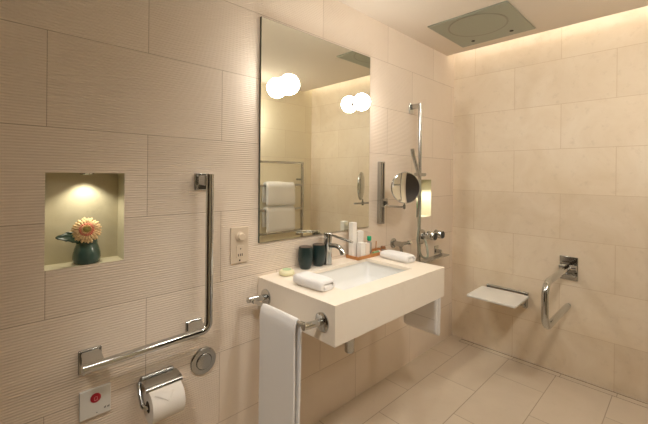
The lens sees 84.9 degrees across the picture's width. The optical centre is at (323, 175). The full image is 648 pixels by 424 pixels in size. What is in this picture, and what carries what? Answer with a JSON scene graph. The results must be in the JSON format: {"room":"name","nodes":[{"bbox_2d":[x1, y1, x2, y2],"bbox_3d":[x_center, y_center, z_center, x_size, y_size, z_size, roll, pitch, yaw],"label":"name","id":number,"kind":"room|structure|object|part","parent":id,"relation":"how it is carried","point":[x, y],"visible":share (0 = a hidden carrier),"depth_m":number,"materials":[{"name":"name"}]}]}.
{"room":"accessible hotel bathroom","nodes":[
{"label":"accessible hotel bathroom","id":0,"kind":"room"},
{"bbox_2d":[0,0,453,423],"bbox_3d":[-0.376,0.096,1.711,3.950,2.500,0.160,1,0,-44],"label":"wall","id":1,"kind":"structure","parent":0,"point":[144,97],"depth_m":1.36,"materials":[{"name":"tile"}]},
{"bbox_2d":[72,239,100,264],"bbox_3d":[-0.822,0.263,1.227,0.083,0.078,0.083,1,0,-44],"label":"flower vase","id":2,"kind":"object","parent":1,"relation":"on","point":[83,253],"visible":0.81,"depth_m":1.20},
{"bbox_2d":[55,217,101,243],"bbox_3d":[-0.818,0.215,1.182,0.126,0.149,0.075,1,0,-44],"label":"flower","id":3,"kind":"object","parent":2,"relation":"in","point":[84,230],"visible":0.98,"depth_m":1.18,"materials":[{"name":"orange plant"}]},
{"bbox_3d":[-0.788,0.180,1.177,0.021,0.021,0.013,1,0,-32],"label":"flower","id":4,"kind":"part","parent":3,"relation":"part of","materials":[{"name":"yellow plant"}]},
{"bbox_2d":[79,382,110,421],"bbox_3d":[-0.779,0.771,1.206,0.091,0.094,0.016,1,0,-44],"label":"plate","id":5,"kind":"object","parent":1,"relation":"attached to","point":[95,401],"visible":1,"depth_m":1.20,"materials":[{"name":"white plastic"}]},
{"bbox_2d":[78,173,213,375],"bbox_3d":[-0.619,0.328,1.298,0.453,0.676,0.099,1,0,-44],"label":"grab rail","id":6,"kind":"object","parent":1,"relation":"attached to","point":[90,360],"visible":1,"depth_m":1.39,"materials":[{"name":"silver metal"}]},
{"bbox_3d":[-0.791,0.624,1.197,0.068,0.080,0.010,1,0,-44],"label":"mounting plate","id":7,"kind":"part","parent":6,"relation":"part of","materials":[{"name":"silver metal"}]},
{"bbox_3d":[-0.763,0.611,1.169,0.057,0.042,0.069,1,0,-44],"label":"mounting post","id":8,"kind":"part","parent":6,"relation":"part of","materials":[{"name":"silver metal"}]},
{"bbox_3d":[-0.532,0.624,1.446,0.067,0.070,0.010,1,0,-44],"label":"mounting plate","id":9,"kind":"part","parent":6,"relation":"part of","materials":[{"name":"silver metal"}]},
{"bbox_3d":[-0.505,0.613,1.418,0.056,0.037,0.069,1,0,-44],"label":"mounting post","id":10,"kind":"part","parent":6,"relation":"part of","materials":[{"name":"silver metal"}]},
{"bbox_3d":[-0.483,0.020,1.432,0.030,0.040,0.072,1,0,-44],"label":"mounting post","id":11,"kind":"part","parent":6,"relation":"part of","materials":[{"name":"silver metal"}]},
{"bbox_3d":[-0.506,0.026,1.466,0.062,0.070,0.010,1,0,-44],"label":"mounting plate","id":12,"kind":"part","parent":6,"relation":"part of","materials":[{"name":"silver metal"}]},
{"bbox_2d":[136,366,182,410],"bbox_3d":[-0.614,0.790,1.318,0.144,0.088,0.084,1,0,-44],"label":"toilet roll holder","id":13,"kind":"object","parent":1,"relation":"attached to","point":[151,382],"visible":0.94,"depth_m":1.30,"materials":[{"name":"silver metal"}]},
{"bbox_3d":[-0.618,0.795,1.311,0.130,0.079,0.076,1,0,-44],"label":"arm","id":14,"kind":"part","parent":13,"relation":"part of","materials":[{"name":"silver metal"}]},
{"bbox_2d":[143,380,185,423],"bbox_3d":[-0.587,0.826,1.301,0.113,0.112,0.112,1,0,-44],"label":"toilet roll","id":15,"kind":"object","parent":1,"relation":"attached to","point":[164,402],"visible":0.93,"depth_m":1.26,"materials":[{"name":"beige paper"}]},
{"bbox_2d":[190,347,215,374],"bbox_3d":[-0.500,0.774,1.475,0.110,0.110,0.016,1,0,-44],"label":"flush plate","id":16,"kind":"object","parent":1,"relation":"attached to","point":[203,360],"visible":1,"depth_m":1.47,"materials":[{"name":"silver metal"}]},
{"bbox_2d":[230,226,247,263],"bbox_3d":[-0.373,0.312,1.582,0.088,0.160,0.032,1,0,-44],"label":"switch plate","id":17,"kind":"object","parent":1,"relation":"attached to","point":[238,236],"visible":1,"depth_m":1.58,"materials":[{"name":"beige plastic"}]},
{"bbox_3d":[-0.369,0.274,1.579,0.044,0.044,0.022,1,0,-44],"label":"rotary knob","id":18,"kind":"part","parent":17,"relation":"part of","materials":[{"name":"beige plastic"}]},
{"bbox_2d":[258,16,369,242],"bbox_3d":[-0.010,-0.211,1.941,0.810,1.061,0.012,1,0,-44],"label":"wall mirror","id":19,"kind":"object","parent":1,"relation":"attached to","point":[314,143],"visible":1,"depth_m":1.87,"materials":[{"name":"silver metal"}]},
{"bbox_2d":[278,74,299,94],"bbox_3d":[-0.168,-0.439,1.710,0.100,0.100,0.099,1,0,-44],"label":"globe lamp","id":20,"kind":"object","parent":19,"relation":"attached to","point":[288,84],"visible":1,"depth_m":1.68,"materials":[{"name":"white glass"}]},
{"bbox_2d":[352,93,369,110],"bbox_3d":[0.223,-0.432,2.087,0.100,0.100,0.099,1,0,-44],"label":"globe lamp","id":21,"kind":"object","parent":19,"relation":"attached to","point":[361,102],"visible":1,"depth_m":2.05,"materials":[{"name":"white glass"}]},
{"bbox_2d":[258,255,443,353],"bbox_3d":[0.162,0.685,1.770,0.829,0.408,0.507,1,0,-44],"label":"basin","id":22,"kind":"object","parent":1,"relation":"attached to","point":[367,294],"visible":0.79,"depth_m":1.56,"materials":[{"name":"stone"}]},
{"bbox_2d":[279,268,294,275],"bbox_3d":[-0.178,0.464,1.699,0.078,0.028,0.072,1,0,-44],"label":"soap bar","id":23,"kind":"object","parent":22,"relation":"on","point":[285,271],"visible":1,"depth_m":1.68,"materials":[{"name":"beige"}]},
{"bbox_2d":[246,289,328,331],"bbox_3d":[-0.170,0.555,1.448,0.097,0.072,0.443,1,0,-44],"label":"towel rail","id":24,"kind":"object","parent":22,"relation":"attached to","point":[321,322],"visible":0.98,"depth_m":1.34,"materials":[{"name":"silver metal"}]},
{"bbox_3d":[-0.300,0.551,1.580,0.094,0.033,0.026,1,0,-44],"label":"post","id":25,"kind":"part","parent":24,"relation":"part of","materials":[{"name":"silver metal"}]},
{"bbox_2d":[258,303,301,423],"bbox_3d":[-0.178,0.858,1.403,0.044,0.647,0.227,1,0,-44],"label":"bath towel","id":26,"kind":"object","parent":24,"relation":"hanging from","point":[280,336],"visible":0.99,"depth_m":1.37,"materials":[{"name":"white fabric"}]},
{"bbox_3d":[-0.042,0.553,1.313,0.094,0.033,0.026,1,0,-44],"label":"post","id":27,"kind":"part","parent":24,"relation":"part of","materials":[{"name":"silver metal"}]},
{"bbox_2d":[298,245,312,269],"bbox_3d":[-0.095,0.422,1.816,0.076,0.113,0.076,1,0,-44],"label":"tumbler","id":28,"kind":"object","parent":22,"relation":"on","point":[305,254],"visible":1,"depth_m":1.79,"materials":[{"name":"black"}]},
{"bbox_2d":[293,272,334,291],"bbox_3d":[-0.046,0.455,1.530,0.176,0.046,0.101,1,0,42],"label":"cloth","id":29,"kind":"object","parent":22,"relation":"on","point":[311,280],"visible":1,"depth_m":1.49,"materials":[{"name":"white fabric"}]},
{"bbox_2d":[312,243,325,266],"bbox_3d":[-0.028,0.422,1.881,0.076,0.113,0.076,1,0,-44],"label":"tumbler","id":30,"kind":"object","parent":22,"relation":"on","point":[318,249],"visible":0.98,"depth_m":1.85,"materials":[{"name":"black"}]},
{"bbox_2d":[324,232,352,265],"bbox_3d":[0.072,0.394,1.851,0.050,0.172,0.198,1,0,-44],"label":"faucet","id":31,"kind":"object","parent":22,"relation":"on","point":[329,245],"visible":0.99,"depth_m":1.88,"materials":[{"name":"silver metal"}]},
{"bbox_3d":[0.067,0.386,1.856,0.026,0.058,0.113,1,0,-44],"label":"spout","id":32,"kind":"part","parent":31,"relation":"part of","materials":[{"name":"silver metal"}]},
{"bbox_3d":[0.084,0.326,1.841,0.169,0.034,0.014,1,0,45],"label":"lever","id":33,"kind":"part","parent":31,"relation":"part of","materials":[{"name":"silver metal"}]},
{"bbox_3d":[0.165,0.555,1.769,0.541,0.112,0.327,1,0,-44],"label":"sink bowl","id":34,"kind":"part","parent":22,"relation":"part of","materials":[{"name":"white ceramic"}]},
{"bbox_2d":[346,248,388,260],"bbox_3d":[0.272,0.473,2.137,0.310,0.018,0.094,1,0,-44],"label":"wooden tray","id":35,"kind":"object","parent":22,"relation":"on","point":[370,255],"visible":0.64,"depth_m":2.06,"materials":[{"name":"brown wood"}]},
{"bbox_2d":[349,222,356,256],"bbox_3d":[0.167,0.373,2.062,0.036,0.199,0.030,1,0,-44],"label":"carton","id":36,"kind":"object","parent":35,"relation":"on","point":[352,225],"visible":0.95,"depth_m":2.05,"materials":[{"name":"white cardboard"}]},
{"bbox_2d":[356,230,363,255],"bbox_3d":[0.204,0.401,2.098,0.052,0.143,0.034,1,0,-44],"label":"carton","id":37,"kind":"object","parent":35,"relation":"on","point":[360,234],"visible":0.45,"depth_m":2.08,"materials":[{"name":"white cardboard"}]},
{"bbox_2d":[357,242,365,256],"bbox_3d":[0.216,0.431,2.054,0.040,0.083,0.032,1,0,-44],"label":"carton","id":38,"kind":"object","parent":35,"relation":"on","point":[361,246],"visible":0.96,"depth_m":2.04,"materials":[{"name":"white cardboard"}]},
{"bbox_2d":[365,242,369,254],"bbox_3d":[0.245,0.436,2.084,0.036,0.075,0.032,1,0,-44],"label":"carton","id":39,"kind":"object","parent":35,"relation":"on","point":[367,252],"visible":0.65,"depth_m":2.07,"materials":[{"name":"beige cardboard"}]},
{"bbox_2d":[367,236,371,252],"bbox_3d":[0.276,0.422,2.162,0.032,0.102,0.032,1,0,-44],"label":"toiletry bottle","id":40,"kind":"object","parent":35,"relation":"on","point":[368,237],"visible":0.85,"depth_m":2.15,"materials":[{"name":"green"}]},
{"bbox_2d":[380,250,414,262],"bbox_3d":[0.420,0.461,2.029,0.091,0.044,0.199,1,0,-40],"label":"cloth","id":41,"kind":"object","parent":22,"relation":"on","point":[389,254],"visible":1,"depth_m":1.99,"materials":[{"name":"white fabric"}]},
{"bbox_3d":[0.497,0.562,2.091,0.097,0.072,0.443,1,0,-44],"label":"towel rail","id":42,"kind":"object","parent":22,"relation":"attached to","visible":0},
{"bbox_2d":[403,298,440,335],"bbox_3d":[0.569,0.718,2.064,0.061,0.377,0.214,1,0,-44],"label":"hand towel","id":43,"kind":"object","parent":42,"relation":"hanging from","point":[426,317],"visible":0.34,"depth_m":2.01,"materials":[{"name":"white fabric"}]},
{"bbox_2d":[377,162,419,223],"bbox_3d":[0.454,0.113,2.249,0.244,0.402,0.183,1,0,-19],"label":"magnifying mirror","id":44,"kind":"object","parent":1,"relation":"attached to","point":[405,186],"visible":1,"depth_m":2.19,"materials":[{"name":"silver metal"}]},
{"bbox_3d":[0.405,0.183,2.191,0.142,0.036,0.135,1,0,-44],"label":"arm","id":45,"kind":"part","parent":44,"relation":"part of","materials":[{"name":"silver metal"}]},
{"bbox_2d":[390,238,411,251],"bbox_3d":[0.527,0.476,2.421,0.150,0.093,0.075,1,0,-44],"label":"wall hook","id":46,"kind":"object","parent":1,"relation":"attached to","point":[393,243],"visible":0.95,"depth_m":2.39,"materials":[{"name":"silver metal"}]},
{"bbox_2d":[409,103,421,261],"bbox_3d":[0.652,0.059,2.530,0.054,1.150,0.087,1,0,-44],"label":"shower rail","id":47,"kind":"object","parent":1,"relation":"attached to","point":[418,106],"visible":0.62,"depth_m":2.50,"materials":[{"name":"silver metal"}]},
{"bbox_3d":[0.630,-0.479,2.557,0.052,0.075,0.010,1,0,-44],"label":"mounting plate","id":48,"kind":"part","parent":47,"relation":"part of","materials":[{"name":"silver metal"}]},
{"bbox_3d":[0.661,-0.493,2.532,0.026,0.034,0.068,1,0,-44],"label":"mounting post","id":49,"kind":"part","parent":47,"relation":"part of","materials":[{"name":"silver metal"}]},
{"bbox_2d":[410,148,428,258],"bbox_3d":[0.679,0.204,2.493,0.071,0.772,0.282,1,0,41],"label":"shower","id":50,"kind":"object","parent":47,"relation":"hanging from","point":[418,174],"visible":0.97,"depth_m":2.44,"materials":[{"name":"silver metal"}]},
{"bbox_3d":[0.677,0.051,2.510,0.025,1.126,0.025,1,0,-44],"label":"rail","id":51,"kind":"part","parent":47,"relation":"part of","materials":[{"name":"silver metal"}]},
{"bbox_2d":[421,229,444,243],"bbox_3d":[0.826,0.463,2.715,0.302,0.112,0.068,1,0,-44],"label":"shower mixer","id":52,"kind":"object","parent":1,"relation":"attached to","point":[436,234],"visible":0.96,"depth_m":2.69,"materials":[{"name":"silver metal"}]},
{"bbox_3d":[0.827,0.465,2.717,0.068,0.068,0.064,1,0,-44],"label":"control knob","id":53,"kind":"part","parent":52,"relation":"part of","materials":[{"name":"silver metal"}]},
{"bbox_3d":[0.909,0.466,2.797,0.068,0.068,0.064,1,0,-44],"label":"control knob","id":54,"kind":"part","parent":52,"relation":"part of","materials":[{"name":"silver metal"}]},
{"bbox_2d":[421,245,448,262],"bbox_3d":[0.814,0.590,2.676,0.380,0.065,0.108,1,0,-44],"label":"shower shelf","id":55,"kind":"object","parent":1,"relation":"attached to","point":[436,248],"visible":0.88,"depth_m":2.71,"materials":[{"name":"silver metal"}]},
{"bbox_3d":[0.825,0.618,2.654,0.367,0.010,0.060,1,0,-44],"label":"shelf plate","id":56,"kind":"part","parent":55,"relation":"part of","materials":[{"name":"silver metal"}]},
{"bbox_2d":[315,335,647,423],"bbox_3d":[0.291,1.403,1.005,4.190,0.100,2.120,1,0,-44],"label":"floor","id":57,"kind":"structure","parent":0,"point":[454,381],"depth_m":2.17,"materials":[{"name":"tile"}]},
{"bbox_2d":[460,339,647,407],"bbox_3d":[1.684,1.366,2.347,0.058,0.002,1.610,1,0,-44],"label":"floor drain","id":58,"kind":"object","parent":57,"relation":"on","point":[643,404],"visible":1,"depth_m":2.41,"materials":[{"name":"stone"}]},
{"bbox_2d":[337,0,647,55],"bbox_3d":[0.283,-1.012,0.947,3.825,0.030,1.840,1,0,-44],"label":"ceiling","id":59,"kind":"structure","parent":0,"point":[412,18],"depth_m":2.14,"materials":[{"name":"beige paint"}]},
{"bbox_2d":[428,0,535,46],"bbox_3d":[1.051,-0.984,2.362,0.525,0.011,0.498,1,0,-44],"label":"shower panel","id":60,"kind":"object","parent":59,"relation":"attached to","point":[502,19],"visible":1,"depth_m":2.32,"materials":[{"name":"silver metal"}]},
{"bbox_2d":[452,6,647,402],"bbox_3d":[1.769,0.117,2.417,0.120,2.500,2.120,1,0,-44],"label":"wall","id":61,"kind":"structure","parent":0,"point":[550,135],"depth_m":2.45,"materials":[{"name":"tile"}]},
{"bbox_2d":[467,284,528,308],"bbox_3d":[1.277,0.912,2.591,0.334,0.110,0.333,1,0,-44],"label":"bench","id":62,"kind":"object","parent":61,"relation":"attached to","point":[506,298],"visible":1,"depth_m":2.57,"materials":[{"name":"white plastic"},{"name":"chrome"}]},
{"bbox_3d":[1.393,0.868,2.697,0.021,0.018,0.295,1,0,-44],"label":"wall rail","id":63,"kind":"part","parent":62,"relation":"part of","materials":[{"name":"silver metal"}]},
{"bbox_2d":[541,255,577,328],"bbox_3d":[1.461,0.728,2.216,0.594,0.351,0.106,1,0,-44],"label":"support rail","id":64,"kind":"object","parent":61,"relation":"attached to","point":[568,266],"visible":1,"depth_m":2.19,"materials":[{"name":"silver metal"}]},
{"bbox_3d":[1.671,0.634,2.418,0.012,0.160,0.106,1,0,-44],"label":"mounting plate","id":65,"kind":"part","parent":64,"relation":"part of","materials":[{"name":"silver metal"}]}
]}

